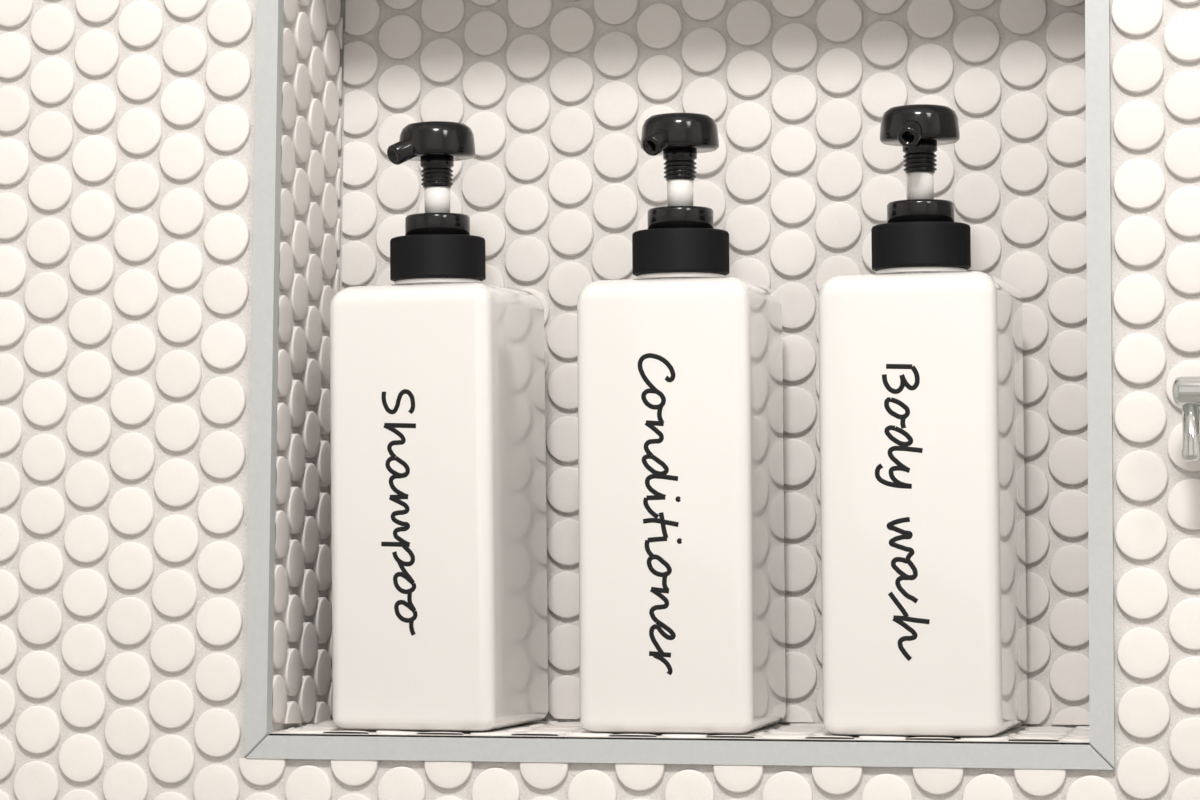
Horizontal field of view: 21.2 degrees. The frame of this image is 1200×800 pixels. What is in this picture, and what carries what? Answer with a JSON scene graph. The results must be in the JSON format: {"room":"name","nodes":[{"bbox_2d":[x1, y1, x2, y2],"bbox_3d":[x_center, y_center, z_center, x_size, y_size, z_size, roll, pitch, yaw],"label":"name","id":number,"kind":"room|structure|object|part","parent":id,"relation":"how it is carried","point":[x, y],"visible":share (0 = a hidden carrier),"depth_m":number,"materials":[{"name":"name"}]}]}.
{"room":"bathroom shower","nodes":[
{"label":"bathroom shower","id":0,"kind":"room"},
{"bbox_2d":[0,0,1199,799],"bbox_3d":[0.037,0.083,1.274,2.500,2.400,0.160,-1,-5,13],"label":"wall","id":1,"kind":"structure","parent":0,"point":[127,127],"depth_m":1.26,"materials":[{"name":"tile"}]},
{"bbox_2d":[329,121,547,730],"bbox_3d":[-0.063,0.010,1.262,0.068,0.239,0.076,-1,-5,19],"label":"pump bottle","id":2,"kind":"object","parent":1,"relation":"on","point":[438,438],"visible":1,"depth_m":1.23,"materials":[{"name":"white plastic"}]},
{"bbox_3d":[-0.064,-0.079,1.264,0.010,0.013,0.010,-1,-2,19],"label":"pump stem","id":3,"kind":"part","parent":2,"relation":"part of","materials":[{"name":"white plastic"}]},
{"bbox_2d":[244,0,1114,769],"bbox_3d":[0.026,-0.041,1.208,0.330,0.354,0.006,-1,-5,13],"label":"trim","id":4,"kind":"structure","parent":1,"relation":"attached to","point":[259,743],"depth_m":1.19,"materials":[{"name":"metal"}]},
{"bbox_2d":[577,113,785,733],"bbox_3d":[0.032,0.009,1.240,0.068,0.239,0.076,-1,-5,15],"label":"pump bottle","id":5,"kind":"object","parent":1,"relation":"on","point":[681,469],"visible":1,"depth_m":1.21,"materials":[{"name":"white plastic"}]},
{"bbox_3d":[0.031,-0.080,1.242,0.010,0.013,0.010,-1,-2,15],"label":"pump stem","id":6,"kind":"part","parent":5,"relation":"part of","materials":[{"name":"white plastic"}]},
{"bbox_2d":[818,104,1027,736],"bbox_3d":[0.123,0.007,1.218,0.068,0.239,0.076,-1,-5,17],"label":"pump bottle","id":7,"kind":"object","parent":1,"relation":"on","point":[921,406],"visible":1,"depth_m":1.19,"materials":[{"name":"white plastic"}]},
{"bbox_3d":[0.122,-0.081,1.220,0.010,0.013,0.010,-1,-2,17],"label":"pump stem","id":8,"kind":"part","parent":7,"relation":"part of","materials":[{"name":"white plastic"}]},
{"bbox_2d":[1172,376,1199,461],"bbox_3d":[0.232,0.004,1.139,0.055,0.038,0.029,-1,-5,13],"label":"robe hook","id":9,"kind":"object","parent":1,"relation":"attached to","point":[1185,390],"visible":1,"depth_m":1.13,"materials":[{"name":"grey metal"}]}
]}

